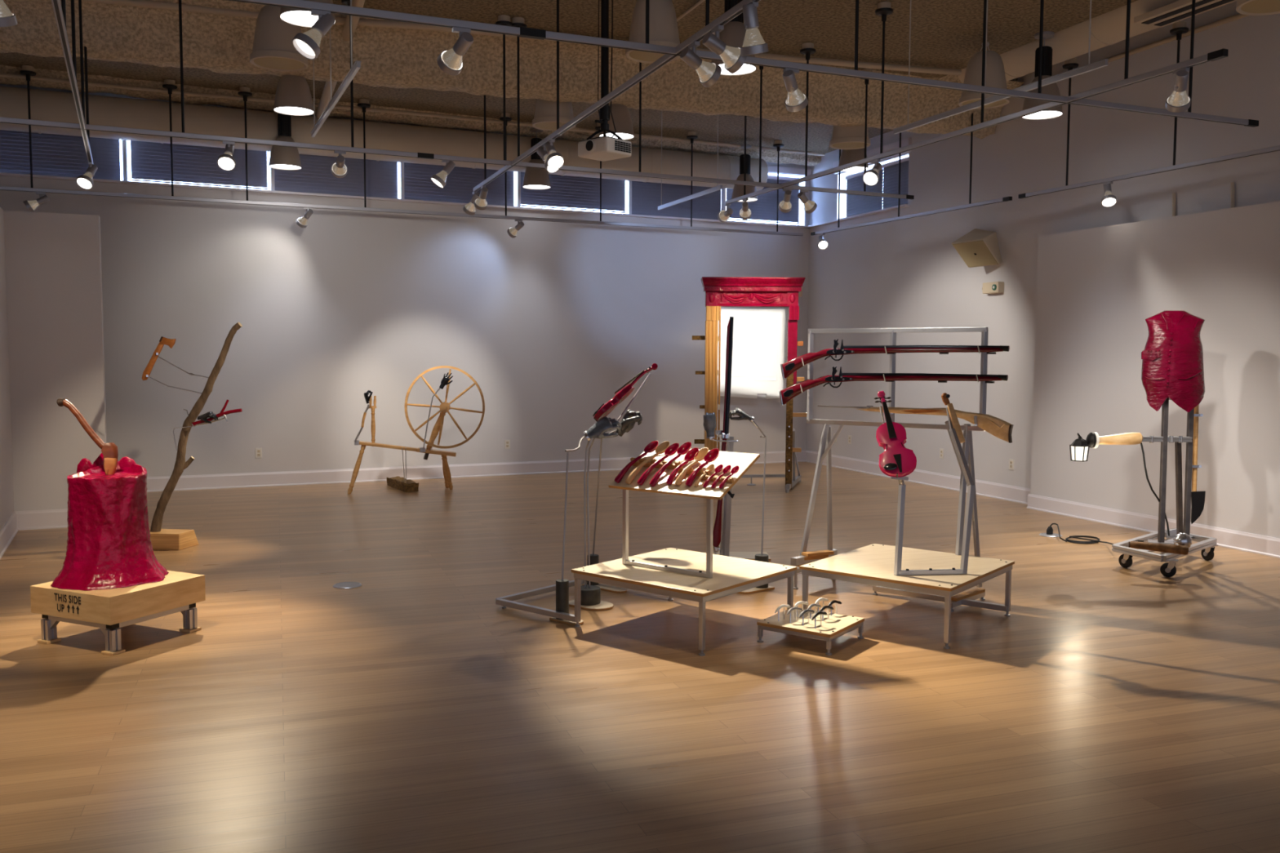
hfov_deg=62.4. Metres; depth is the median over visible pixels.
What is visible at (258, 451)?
wall outlet
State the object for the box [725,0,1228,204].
track
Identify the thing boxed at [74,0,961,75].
ceiling beam
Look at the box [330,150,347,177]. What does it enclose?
track spotlight
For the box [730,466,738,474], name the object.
bowl
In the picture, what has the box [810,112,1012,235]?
track
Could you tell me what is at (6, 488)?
wall
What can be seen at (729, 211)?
socket
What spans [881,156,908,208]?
window blind
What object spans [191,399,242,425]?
twig
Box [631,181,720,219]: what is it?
window blind
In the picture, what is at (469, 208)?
track spotlight
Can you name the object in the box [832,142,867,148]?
grille
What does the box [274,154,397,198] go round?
window blind
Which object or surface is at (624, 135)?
diffuser
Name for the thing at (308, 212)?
socket
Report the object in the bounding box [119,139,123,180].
window
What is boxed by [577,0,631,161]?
projector
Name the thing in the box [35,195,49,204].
socket
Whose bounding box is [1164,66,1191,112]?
track spotlight
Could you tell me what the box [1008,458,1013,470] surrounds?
wall outlet
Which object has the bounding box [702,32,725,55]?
socket
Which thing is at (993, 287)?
sensor
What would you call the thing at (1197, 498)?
spade
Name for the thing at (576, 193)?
window blind
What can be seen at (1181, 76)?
socket
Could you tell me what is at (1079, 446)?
wall lantern
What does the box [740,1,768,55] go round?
track spotlight
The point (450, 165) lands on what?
socket
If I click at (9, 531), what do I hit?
baseboard
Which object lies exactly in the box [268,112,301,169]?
pendant lamp
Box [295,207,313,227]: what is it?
track spotlight
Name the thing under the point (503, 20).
track
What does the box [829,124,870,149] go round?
loudspeaker
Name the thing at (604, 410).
violin
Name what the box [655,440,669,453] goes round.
bowl
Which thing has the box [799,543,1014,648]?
display table
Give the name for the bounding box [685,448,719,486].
spoon
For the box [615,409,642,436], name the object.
cast hand
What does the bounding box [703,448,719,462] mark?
bowl
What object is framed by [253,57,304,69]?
grille
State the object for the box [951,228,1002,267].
loudspeaker
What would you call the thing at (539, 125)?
grille
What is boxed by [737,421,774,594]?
stand
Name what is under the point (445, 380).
cast hand
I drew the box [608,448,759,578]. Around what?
stand
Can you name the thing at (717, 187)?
hanging rail
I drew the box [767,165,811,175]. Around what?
trim
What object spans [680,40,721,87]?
track spotlight
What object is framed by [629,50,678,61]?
grille
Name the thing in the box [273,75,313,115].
pendant lamp
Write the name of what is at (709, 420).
cast hand
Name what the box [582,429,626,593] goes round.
stand
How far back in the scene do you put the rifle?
6.70 m
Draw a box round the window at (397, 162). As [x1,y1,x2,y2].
[396,161,398,198]
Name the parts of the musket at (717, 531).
butt plate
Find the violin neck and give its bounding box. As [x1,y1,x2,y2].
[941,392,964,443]
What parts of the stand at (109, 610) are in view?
leg, leg, frame, leg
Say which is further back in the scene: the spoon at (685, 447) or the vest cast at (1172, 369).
the vest cast at (1172, 369)
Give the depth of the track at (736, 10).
6.91 m
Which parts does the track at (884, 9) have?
suspension rod, suspension rod, suspension rod, suspension rod, suspension rod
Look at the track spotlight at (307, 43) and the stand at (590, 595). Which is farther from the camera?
the stand at (590, 595)
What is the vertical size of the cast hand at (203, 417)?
0.097 m
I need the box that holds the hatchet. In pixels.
[142,336,176,380]
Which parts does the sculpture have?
support rod, support rod, support rod, holder rail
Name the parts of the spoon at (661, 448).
handle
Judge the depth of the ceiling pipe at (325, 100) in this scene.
9.44 m
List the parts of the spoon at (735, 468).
handle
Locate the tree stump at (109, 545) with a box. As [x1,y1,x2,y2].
[50,453,168,591]
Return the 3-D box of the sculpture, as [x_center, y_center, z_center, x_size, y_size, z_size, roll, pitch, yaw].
[-3.793,0.074,8.714,0.976,1.872,0.366,1,4,13]
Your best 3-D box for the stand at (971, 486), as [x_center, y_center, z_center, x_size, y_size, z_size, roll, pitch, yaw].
[1.705,0.372,6.278,0.515,0.973,0.336,0,4,-3]
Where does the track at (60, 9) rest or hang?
hanging from the ceiling
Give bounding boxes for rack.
[790,327,988,612]
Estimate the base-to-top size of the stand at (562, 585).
1.114 m
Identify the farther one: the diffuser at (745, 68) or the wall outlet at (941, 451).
the wall outlet at (941, 451)
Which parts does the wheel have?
leg, support rod, spindle post, support rod, wheel post, leg, leg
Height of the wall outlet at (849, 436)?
0.120 m
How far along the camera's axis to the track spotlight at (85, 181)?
9.24 m
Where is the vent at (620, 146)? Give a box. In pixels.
[614,140,631,152]
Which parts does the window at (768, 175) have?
frame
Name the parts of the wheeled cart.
mounting plate, frame, lantern arm, mounting plate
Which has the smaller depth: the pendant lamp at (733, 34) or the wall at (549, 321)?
the pendant lamp at (733, 34)
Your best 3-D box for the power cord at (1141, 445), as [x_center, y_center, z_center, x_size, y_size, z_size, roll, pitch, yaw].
[3.910,0.472,7.996,0.343,0.746,0.066,-1,4,-23]
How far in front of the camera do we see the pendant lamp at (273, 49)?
8.39 m
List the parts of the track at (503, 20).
suspension rod, suspension rod, rail, suspension rod, suspension rod, suspension rod, suspension rod, suspension rod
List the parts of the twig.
twig stem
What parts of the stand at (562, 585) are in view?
rod, board, rod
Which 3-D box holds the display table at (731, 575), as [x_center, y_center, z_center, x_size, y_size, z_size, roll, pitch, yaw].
[0.004,1.002,6.556,1.664,0.348,0.951,3,5,40]
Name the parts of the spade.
handle, blade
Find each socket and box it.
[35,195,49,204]
[85,164,97,177]
[223,144,234,155]
[303,208,313,218]
[311,13,334,37]
[333,582,361,588]
[335,155,345,168]
[442,160,455,174]
[453,31,473,55]
[470,192,479,204]
[479,186,488,199]
[515,221,524,230]
[536,146,548,160]
[545,142,555,154]
[680,47,702,69]
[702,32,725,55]
[724,208,733,216]
[742,3,759,29]
[742,201,748,211]
[782,69,797,92]
[783,190,791,202]
[797,191,808,203]
[871,162,882,173]
[1039,533,1062,537]
[1102,183,1111,193]
[1173,70,1188,92]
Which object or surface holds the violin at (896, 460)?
on the stand at (971, 486)
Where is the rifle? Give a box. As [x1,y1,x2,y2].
[817,404,1013,443]
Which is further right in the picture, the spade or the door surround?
the spade
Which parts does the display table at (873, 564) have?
leg, frame, floor frame, leg, leg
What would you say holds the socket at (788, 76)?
attached to the track spotlight at (796, 100)
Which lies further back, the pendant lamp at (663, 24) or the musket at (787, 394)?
the pendant lamp at (663, 24)
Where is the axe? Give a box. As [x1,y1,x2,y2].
[56,398,118,475]
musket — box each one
[712,316,734,552]
[778,366,1008,405]
[780,338,1009,379]
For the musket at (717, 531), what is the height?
1.838 m
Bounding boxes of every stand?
[30,570,205,655]
[549,435,586,625]
[568,373,651,611]
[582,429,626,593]
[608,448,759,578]
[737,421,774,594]
[879,405,974,575]
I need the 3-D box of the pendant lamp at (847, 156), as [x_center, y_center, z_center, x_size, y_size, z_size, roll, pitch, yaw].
[2.540,-3.475,12.544,0.356,0.830,0.356,-1,4,-21]
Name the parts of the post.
hand arm, post, board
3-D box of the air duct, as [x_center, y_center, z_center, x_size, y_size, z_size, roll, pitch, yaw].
[5.688,-3.373,5.317,0.566,0.556,12.350,-1,4,-21]
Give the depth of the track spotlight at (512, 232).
13.11 m
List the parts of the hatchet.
handle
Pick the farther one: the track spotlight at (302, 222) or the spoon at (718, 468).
the track spotlight at (302, 222)
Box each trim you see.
[0,172,808,228]
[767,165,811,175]
[807,204,910,228]
[832,137,911,173]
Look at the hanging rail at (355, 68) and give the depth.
7.68 m
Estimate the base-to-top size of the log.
0.078 m
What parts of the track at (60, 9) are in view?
suspension rod, suspension rod, suspension rod, suspension rod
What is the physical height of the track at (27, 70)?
1.280 m
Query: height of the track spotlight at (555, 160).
0.235 m
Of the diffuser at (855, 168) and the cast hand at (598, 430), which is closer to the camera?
the cast hand at (598, 430)
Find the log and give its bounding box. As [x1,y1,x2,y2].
[1128,541,1188,555]
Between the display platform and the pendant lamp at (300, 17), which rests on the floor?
the display platform
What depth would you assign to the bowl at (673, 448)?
6.49 m
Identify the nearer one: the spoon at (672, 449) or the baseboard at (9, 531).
the spoon at (672, 449)
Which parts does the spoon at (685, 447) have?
handle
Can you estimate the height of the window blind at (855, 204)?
0.603 m
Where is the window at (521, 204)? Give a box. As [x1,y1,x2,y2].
[520,204,624,213]
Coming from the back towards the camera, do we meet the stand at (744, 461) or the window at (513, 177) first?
the window at (513, 177)
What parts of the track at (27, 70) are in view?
suspension rod, suspension rod, suspension rod, suspension rod, rail, suspension rod, suspension rod, suspension rod, suspension rod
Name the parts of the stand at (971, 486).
bent arm, bent arm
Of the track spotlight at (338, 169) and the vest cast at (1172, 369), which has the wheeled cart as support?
the vest cast at (1172, 369)
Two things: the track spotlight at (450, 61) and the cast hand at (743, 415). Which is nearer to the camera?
the track spotlight at (450, 61)
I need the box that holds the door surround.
[692,276,806,493]
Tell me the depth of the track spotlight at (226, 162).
8.28 m
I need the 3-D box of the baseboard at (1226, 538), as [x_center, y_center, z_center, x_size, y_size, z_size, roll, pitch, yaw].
[6.348,1.203,5.439,0.030,0.155,12.515,-1,4,-21]
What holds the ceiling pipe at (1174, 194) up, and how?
attached to the wall at (908, 273)
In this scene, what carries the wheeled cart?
on the floor
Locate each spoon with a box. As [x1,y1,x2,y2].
[613,440,658,483]
[625,440,669,484]
[637,442,679,485]
[648,441,691,486]
[666,447,698,484]
[674,447,708,485]
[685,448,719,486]
[693,464,714,486]
[702,464,723,487]
[711,465,731,488]
[719,466,738,488]
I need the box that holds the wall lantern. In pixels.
[1069,431,1099,462]
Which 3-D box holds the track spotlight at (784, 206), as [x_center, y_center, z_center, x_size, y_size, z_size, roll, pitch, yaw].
[1.482,-2.269,10.625,0.136,0.224,0.238,-1,4,-11]
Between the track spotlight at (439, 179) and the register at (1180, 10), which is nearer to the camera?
the register at (1180, 10)
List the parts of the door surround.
post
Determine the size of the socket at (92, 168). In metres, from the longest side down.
0.109 x 0.068 x 0.067 m
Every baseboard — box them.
[0,511,18,559]
[15,508,67,530]
[146,450,805,492]
[804,450,1031,504]
[1026,493,1279,558]
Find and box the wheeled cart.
[1098,398,1217,577]
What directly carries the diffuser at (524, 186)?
attached to the pendant lamp at (535, 178)
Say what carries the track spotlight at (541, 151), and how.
hanging from the track at (736, 10)
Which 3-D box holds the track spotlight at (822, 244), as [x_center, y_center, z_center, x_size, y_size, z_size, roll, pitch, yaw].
[2.475,-2.524,14.418,0.136,0.224,0.238,0,4,-9]
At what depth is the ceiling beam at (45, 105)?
12.44 m
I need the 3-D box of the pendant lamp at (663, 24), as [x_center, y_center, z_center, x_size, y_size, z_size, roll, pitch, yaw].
[0.111,-3.203,8.243,0.448,0.610,0.448,-1,4,-21]
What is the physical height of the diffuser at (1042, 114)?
0.003 m
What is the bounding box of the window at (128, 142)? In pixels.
[126,140,269,190]
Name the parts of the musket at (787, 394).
butt plate, lock plate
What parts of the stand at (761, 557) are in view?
board, rod, rod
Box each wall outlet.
[255,448,262,457]
[504,440,510,448]
[848,435,851,444]
[939,448,943,458]
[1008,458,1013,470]
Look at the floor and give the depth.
5.05 m
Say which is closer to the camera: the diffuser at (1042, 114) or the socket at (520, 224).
the diffuser at (1042, 114)
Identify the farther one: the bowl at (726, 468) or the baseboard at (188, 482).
the baseboard at (188, 482)
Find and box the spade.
[1191,404,1205,524]
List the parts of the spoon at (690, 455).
handle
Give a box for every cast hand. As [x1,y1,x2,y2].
[197,411,217,423]
[364,390,373,404]
[439,372,453,389]
[583,416,622,440]
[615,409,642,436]
[702,412,715,438]
[728,407,754,422]
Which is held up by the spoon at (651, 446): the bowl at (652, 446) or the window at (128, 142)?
the bowl at (652, 446)
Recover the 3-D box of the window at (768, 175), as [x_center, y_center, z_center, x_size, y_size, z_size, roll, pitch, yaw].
[1.780,-3.375,15.727,1.391,0.780,0.042,-2,4,-25]
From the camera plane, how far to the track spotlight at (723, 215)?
11.71 m
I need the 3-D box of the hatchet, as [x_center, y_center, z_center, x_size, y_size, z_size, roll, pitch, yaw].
[-4.011,-0.567,8.808,0.282,0.368,0.057,0,4,-9]
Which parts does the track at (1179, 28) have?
suspension rod, rail, suspension rod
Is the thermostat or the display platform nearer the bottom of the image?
the display platform
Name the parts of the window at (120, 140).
frame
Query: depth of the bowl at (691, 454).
6.36 m
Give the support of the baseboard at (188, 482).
attached to the wall at (549, 321)
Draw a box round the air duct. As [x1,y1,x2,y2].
[957,0,1237,83]
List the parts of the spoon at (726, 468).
handle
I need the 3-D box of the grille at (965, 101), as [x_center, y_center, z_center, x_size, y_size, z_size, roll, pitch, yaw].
[3.187,-2.996,9.789,0.390,0.007,0.390,-1,4,-21]
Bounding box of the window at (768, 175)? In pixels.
[725,174,799,225]
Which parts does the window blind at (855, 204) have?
head rail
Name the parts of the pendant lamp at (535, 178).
lamp shade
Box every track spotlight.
[0,0,17,26]
[23,191,49,212]
[75,161,97,189]
[217,141,235,170]
[291,8,334,59]
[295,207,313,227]
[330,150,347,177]
[431,159,455,187]
[436,26,473,75]
[462,191,479,215]
[474,185,488,209]
[506,219,524,238]
[536,143,559,173]
[545,138,564,169]
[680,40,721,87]
[702,24,746,73]
[717,203,733,222]
[738,198,751,219]
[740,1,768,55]
[778,188,791,212]
[782,67,808,111]
[797,189,817,213]
[817,233,827,249]
[862,159,882,186]
[1101,181,1116,207]
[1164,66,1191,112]
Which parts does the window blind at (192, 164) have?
rail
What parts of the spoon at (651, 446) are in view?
handle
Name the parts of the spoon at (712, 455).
handle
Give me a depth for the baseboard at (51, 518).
9.68 m
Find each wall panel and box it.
[3,210,106,511]
[1030,200,1279,538]
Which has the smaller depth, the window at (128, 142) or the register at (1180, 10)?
the register at (1180, 10)
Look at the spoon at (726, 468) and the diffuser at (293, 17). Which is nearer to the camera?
the spoon at (726, 468)
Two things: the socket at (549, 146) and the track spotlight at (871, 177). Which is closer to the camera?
the socket at (549, 146)
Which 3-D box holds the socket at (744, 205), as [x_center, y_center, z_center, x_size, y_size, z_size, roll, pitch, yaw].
[1.120,-2.341,11.251,0.068,0.067,0.109,1,-16,7]
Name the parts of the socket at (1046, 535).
lid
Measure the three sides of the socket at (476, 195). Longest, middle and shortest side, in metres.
0.109 x 0.068 x 0.067 m
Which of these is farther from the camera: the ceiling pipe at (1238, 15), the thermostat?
the thermostat
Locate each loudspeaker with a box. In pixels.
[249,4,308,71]
[532,98,575,130]
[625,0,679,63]
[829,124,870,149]
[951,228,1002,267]
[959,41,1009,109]
[1235,0,1279,15]
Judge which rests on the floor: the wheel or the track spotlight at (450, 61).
the wheel
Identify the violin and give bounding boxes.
[592,363,657,422]
[874,391,916,478]
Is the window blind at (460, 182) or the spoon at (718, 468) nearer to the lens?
the spoon at (718, 468)
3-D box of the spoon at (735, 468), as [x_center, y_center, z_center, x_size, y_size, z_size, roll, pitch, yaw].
[0.506,0.291,6.048,0.147,0.124,0.043,-2,5,-34]
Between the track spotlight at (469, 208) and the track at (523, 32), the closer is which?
the track at (523, 32)
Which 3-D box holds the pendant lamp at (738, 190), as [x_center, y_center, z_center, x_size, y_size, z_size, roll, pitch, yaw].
[1.436,-3.521,14.454,0.356,0.830,0.356,-1,4,-21]
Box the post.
[709,430,770,560]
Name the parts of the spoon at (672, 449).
handle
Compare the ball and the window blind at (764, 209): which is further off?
the window blind at (764, 209)
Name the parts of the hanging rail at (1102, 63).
cord, cord, rail, cord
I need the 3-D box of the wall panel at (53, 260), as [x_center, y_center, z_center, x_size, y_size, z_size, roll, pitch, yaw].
[-5.372,-0.507,9.756,0.756,2.876,0.200,-1,4,-24]
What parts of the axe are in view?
handle knob, handle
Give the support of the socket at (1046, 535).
on the floor
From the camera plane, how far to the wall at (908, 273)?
11.83 m
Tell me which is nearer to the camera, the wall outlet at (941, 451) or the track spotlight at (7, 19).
the track spotlight at (7, 19)
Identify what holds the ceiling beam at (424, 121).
attached to the ceiling
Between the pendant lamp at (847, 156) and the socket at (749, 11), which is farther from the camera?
the pendant lamp at (847, 156)
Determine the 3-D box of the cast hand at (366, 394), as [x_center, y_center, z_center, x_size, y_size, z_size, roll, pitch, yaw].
[-3.127,-0.338,12.152,0.088,0.155,0.110,-2,4,-25]
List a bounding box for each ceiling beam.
[0,0,1024,138]
[0,64,821,165]
[0,85,768,191]
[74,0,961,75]
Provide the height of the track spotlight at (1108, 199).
0.239 m
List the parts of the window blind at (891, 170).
head rail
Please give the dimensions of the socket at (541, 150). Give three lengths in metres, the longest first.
0.109 x 0.068 x 0.067 m
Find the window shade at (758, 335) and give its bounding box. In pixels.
[717,308,785,399]
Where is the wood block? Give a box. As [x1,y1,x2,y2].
[386,448,418,492]
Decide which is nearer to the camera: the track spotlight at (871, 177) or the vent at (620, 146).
the vent at (620, 146)
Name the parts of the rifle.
lock panel, carved panel, butt plate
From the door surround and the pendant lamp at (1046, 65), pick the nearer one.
the pendant lamp at (1046, 65)
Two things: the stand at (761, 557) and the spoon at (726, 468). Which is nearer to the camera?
the spoon at (726, 468)
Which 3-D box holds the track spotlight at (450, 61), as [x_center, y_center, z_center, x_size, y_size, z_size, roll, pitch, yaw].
[-0.951,-1.931,5.440,0.136,0.215,0.242,-2,5,-31]
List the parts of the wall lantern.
glass pane, bracket arm, wall plate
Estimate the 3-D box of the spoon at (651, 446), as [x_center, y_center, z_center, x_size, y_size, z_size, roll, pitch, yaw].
[-0.027,0.217,6.527,0.318,0.248,0.077,-2,5,-31]
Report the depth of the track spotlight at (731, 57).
5.38 m
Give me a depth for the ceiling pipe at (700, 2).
8.92 m
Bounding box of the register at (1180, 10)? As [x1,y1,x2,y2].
[1133,0,1237,26]
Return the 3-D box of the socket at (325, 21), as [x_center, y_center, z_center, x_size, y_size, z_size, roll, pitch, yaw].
[-1.545,-1.960,5.155,0.068,0.109,0.067,5,-31,47]
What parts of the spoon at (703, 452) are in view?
handle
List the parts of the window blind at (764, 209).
rail, head rail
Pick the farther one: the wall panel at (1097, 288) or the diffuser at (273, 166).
the diffuser at (273, 166)
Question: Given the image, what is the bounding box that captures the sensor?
[982,281,1004,293]
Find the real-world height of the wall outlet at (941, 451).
0.120 m
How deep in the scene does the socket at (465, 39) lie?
5.37 m
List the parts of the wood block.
cord, cord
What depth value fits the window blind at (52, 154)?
11.74 m
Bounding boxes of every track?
[0,0,914,199]
[0,65,803,235]
[51,0,93,164]
[230,0,1258,127]
[473,0,759,191]
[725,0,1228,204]
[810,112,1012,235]
[1017,20,1279,198]
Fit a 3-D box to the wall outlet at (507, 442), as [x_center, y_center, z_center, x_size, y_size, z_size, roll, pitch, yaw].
[-1.770,0.238,14.108,0.075,0.120,0.012,-2,4,-25]
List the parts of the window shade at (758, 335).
raised panel, raised panel, raised panel, raised panel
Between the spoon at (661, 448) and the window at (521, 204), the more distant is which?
the window at (521, 204)
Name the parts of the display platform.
leg, curved handle, curved handle, curved handle, curved handle, frame, curved handle, curved handle, curved handle, curved handle, leg, curved handle, leg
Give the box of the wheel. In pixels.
[347,365,484,494]
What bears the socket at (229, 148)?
attached to the track spotlight at (226, 162)
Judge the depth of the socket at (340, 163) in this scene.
8.65 m
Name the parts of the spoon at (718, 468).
handle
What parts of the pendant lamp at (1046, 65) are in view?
lamp shade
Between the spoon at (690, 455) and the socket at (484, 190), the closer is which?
the spoon at (690, 455)
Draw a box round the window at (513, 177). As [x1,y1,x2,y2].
[513,177,514,206]
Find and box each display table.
[495,547,796,656]
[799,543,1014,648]
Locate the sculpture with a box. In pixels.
[149,321,242,550]
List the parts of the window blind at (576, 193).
rail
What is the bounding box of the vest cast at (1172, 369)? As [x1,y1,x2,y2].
[1141,311,1204,412]
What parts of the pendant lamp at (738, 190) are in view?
lamp shade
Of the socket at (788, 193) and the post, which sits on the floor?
the post
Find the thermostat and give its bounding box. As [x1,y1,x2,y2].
[798,286,802,296]
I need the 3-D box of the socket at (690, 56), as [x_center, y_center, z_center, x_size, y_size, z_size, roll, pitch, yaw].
[0.274,-1.965,5.643,0.109,0.067,0.068,28,-14,-36]
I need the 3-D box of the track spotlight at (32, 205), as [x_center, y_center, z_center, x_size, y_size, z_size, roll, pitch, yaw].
[-6.286,-2.332,11.008,0.241,0.220,0.134,-1,4,-21]
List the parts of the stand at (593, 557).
rod, board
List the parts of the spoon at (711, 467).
handle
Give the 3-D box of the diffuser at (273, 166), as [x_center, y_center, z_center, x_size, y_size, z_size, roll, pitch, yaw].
[-4.059,-2.978,12.092,0.344,0.003,0.344,-1,4,-21]
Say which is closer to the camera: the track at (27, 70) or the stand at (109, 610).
the stand at (109, 610)
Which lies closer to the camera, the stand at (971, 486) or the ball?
the stand at (971, 486)
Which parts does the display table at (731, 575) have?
leg, floor frame, frame, leg, leg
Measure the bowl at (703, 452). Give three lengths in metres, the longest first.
0.115 x 0.078 x 0.034 m
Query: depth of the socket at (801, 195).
10.63 m
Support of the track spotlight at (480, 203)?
hanging from the track at (736, 10)
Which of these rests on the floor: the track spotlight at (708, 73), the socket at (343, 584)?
the socket at (343, 584)
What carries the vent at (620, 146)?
attached to the projector
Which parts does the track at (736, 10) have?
suspension rod, suspension rod, suspension rod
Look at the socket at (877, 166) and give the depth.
8.98 m
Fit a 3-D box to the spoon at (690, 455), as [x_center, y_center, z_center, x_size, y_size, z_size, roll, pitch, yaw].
[0.247,0.235,6.297,0.244,0.210,0.077,-2,5,-35]
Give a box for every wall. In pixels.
[0,83,809,476]
[0,207,14,530]
[805,0,1279,488]
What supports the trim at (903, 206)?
attached to the wall at (908, 273)
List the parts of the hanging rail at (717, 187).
cord, rail, cord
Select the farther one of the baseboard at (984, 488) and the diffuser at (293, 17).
the baseboard at (984, 488)
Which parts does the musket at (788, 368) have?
butt plate, lock plate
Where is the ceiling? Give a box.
[0,0,1137,153]
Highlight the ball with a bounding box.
[1173,532,1191,547]
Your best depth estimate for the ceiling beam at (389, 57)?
9.91 m
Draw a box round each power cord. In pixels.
[1046,523,1143,544]
[1140,442,1169,536]
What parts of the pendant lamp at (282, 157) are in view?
lamp shade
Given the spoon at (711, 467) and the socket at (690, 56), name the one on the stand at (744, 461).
the spoon at (711, 467)
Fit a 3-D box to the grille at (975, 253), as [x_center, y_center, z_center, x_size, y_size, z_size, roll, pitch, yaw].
[3.772,-1.944,11.889,0.486,0.286,0.137,2,4,25]
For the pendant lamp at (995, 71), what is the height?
0.610 m
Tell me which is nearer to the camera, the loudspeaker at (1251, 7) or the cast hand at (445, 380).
the loudspeaker at (1251, 7)
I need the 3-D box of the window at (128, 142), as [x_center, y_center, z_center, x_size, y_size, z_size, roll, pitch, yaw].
[-5.196,-3.184,12.473,1.581,0.780,0.042,-2,4,-25]
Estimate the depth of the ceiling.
9.79 m
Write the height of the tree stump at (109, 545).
0.714 m
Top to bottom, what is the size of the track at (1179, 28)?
1.720 m
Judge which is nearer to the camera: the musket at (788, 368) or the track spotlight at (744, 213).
the musket at (788, 368)
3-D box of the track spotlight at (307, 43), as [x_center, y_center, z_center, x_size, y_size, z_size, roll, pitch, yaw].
[-1.578,-1.901,5.115,0.205,0.238,0.147,-1,4,-21]
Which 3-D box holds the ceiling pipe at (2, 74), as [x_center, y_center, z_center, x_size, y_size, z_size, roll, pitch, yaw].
[-2.077,-3.732,12.846,10.307,0.044,0.139,-1,4,-24]
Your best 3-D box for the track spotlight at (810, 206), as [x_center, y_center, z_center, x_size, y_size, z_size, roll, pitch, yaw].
[1.677,-2.275,10.706,0.239,0.223,0.136,-2,5,-33]
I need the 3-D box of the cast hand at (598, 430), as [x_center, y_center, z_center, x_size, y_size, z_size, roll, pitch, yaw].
[-0.235,0.014,6.722,0.244,0.152,0.119,-1,4,-12]
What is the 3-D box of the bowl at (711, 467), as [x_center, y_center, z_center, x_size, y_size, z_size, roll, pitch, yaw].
[0.413,0.248,6.181,0.044,0.021,0.065,11,48,47]
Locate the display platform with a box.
[756,597,864,655]
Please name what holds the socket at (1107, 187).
attached to the track spotlight at (1108, 199)
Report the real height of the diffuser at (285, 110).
0.003 m
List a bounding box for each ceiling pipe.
[0,72,824,155]
[315,0,364,119]
[676,0,705,21]
[1106,13,1249,62]
[1172,192,1176,216]
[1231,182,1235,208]
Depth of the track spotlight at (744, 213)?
11.32 m
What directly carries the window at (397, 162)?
in the wall at (549, 321)
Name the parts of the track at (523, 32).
suspension rod, suspension rod, suspension rod, suspension rod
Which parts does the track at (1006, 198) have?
suspension rod, suspension rod, rail, suspension rod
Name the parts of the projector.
len glass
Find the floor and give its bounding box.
[0,462,1279,852]
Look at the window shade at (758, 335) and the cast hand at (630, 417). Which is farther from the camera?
the window shade at (758, 335)
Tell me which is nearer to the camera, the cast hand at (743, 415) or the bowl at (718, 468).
the bowl at (718, 468)
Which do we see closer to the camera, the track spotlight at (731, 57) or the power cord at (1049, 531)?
the track spotlight at (731, 57)
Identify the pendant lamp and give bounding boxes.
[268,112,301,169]
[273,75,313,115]
[280,0,335,26]
[522,127,551,189]
[599,103,634,139]
[711,0,756,75]
[731,144,757,201]
[838,147,868,171]
[1022,31,1062,119]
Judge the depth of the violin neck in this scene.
6.37 m
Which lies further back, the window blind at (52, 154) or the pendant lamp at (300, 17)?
the window blind at (52, 154)
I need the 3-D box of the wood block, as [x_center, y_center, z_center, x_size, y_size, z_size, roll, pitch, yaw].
[-2.857,0.482,12.663,0.206,0.524,0.775,-2,4,-30]
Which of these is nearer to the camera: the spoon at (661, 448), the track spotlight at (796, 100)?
the track spotlight at (796, 100)
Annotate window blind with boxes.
[0,129,120,180]
[130,140,267,189]
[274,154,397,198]
[404,162,513,206]
[520,172,625,213]
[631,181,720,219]
[725,175,799,224]
[845,167,883,217]
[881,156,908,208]
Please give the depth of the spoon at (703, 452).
6.25 m
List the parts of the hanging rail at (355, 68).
cord, cord, rail, cord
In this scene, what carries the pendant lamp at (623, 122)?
hanging from the ceiling
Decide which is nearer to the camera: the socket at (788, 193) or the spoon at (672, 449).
the spoon at (672, 449)
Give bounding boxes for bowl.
[644,440,658,453]
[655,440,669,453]
[664,442,679,456]
[676,441,691,454]
[684,447,698,461]
[693,447,708,461]
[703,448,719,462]
[706,464,714,471]
[714,464,723,472]
[722,465,731,473]
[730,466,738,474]
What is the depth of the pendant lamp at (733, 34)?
8.09 m
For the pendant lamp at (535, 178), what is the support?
hanging from the ceiling
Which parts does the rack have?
leg, leg, rail, rail, leg, leg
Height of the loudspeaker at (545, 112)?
0.610 m
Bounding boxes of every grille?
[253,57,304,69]
[534,121,565,129]
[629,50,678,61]
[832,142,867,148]
[952,240,998,266]
[962,98,1006,107]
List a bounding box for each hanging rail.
[310,0,361,137]
[657,110,722,209]
[893,0,1108,133]
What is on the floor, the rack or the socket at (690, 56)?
the rack
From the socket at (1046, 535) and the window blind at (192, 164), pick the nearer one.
the socket at (1046, 535)
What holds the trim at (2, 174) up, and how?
attached to the wall at (549, 321)
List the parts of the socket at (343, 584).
lid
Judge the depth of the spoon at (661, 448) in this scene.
6.46 m
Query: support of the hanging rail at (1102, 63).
hanging from the ceiling
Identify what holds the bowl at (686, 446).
on the spoon at (685, 447)
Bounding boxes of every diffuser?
[270,164,300,168]
[274,106,313,114]
[280,10,318,25]
[523,185,549,188]
[600,133,633,138]
[718,63,755,73]
[843,166,866,170]
[1024,111,1062,118]
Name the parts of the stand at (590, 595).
rod, rod, board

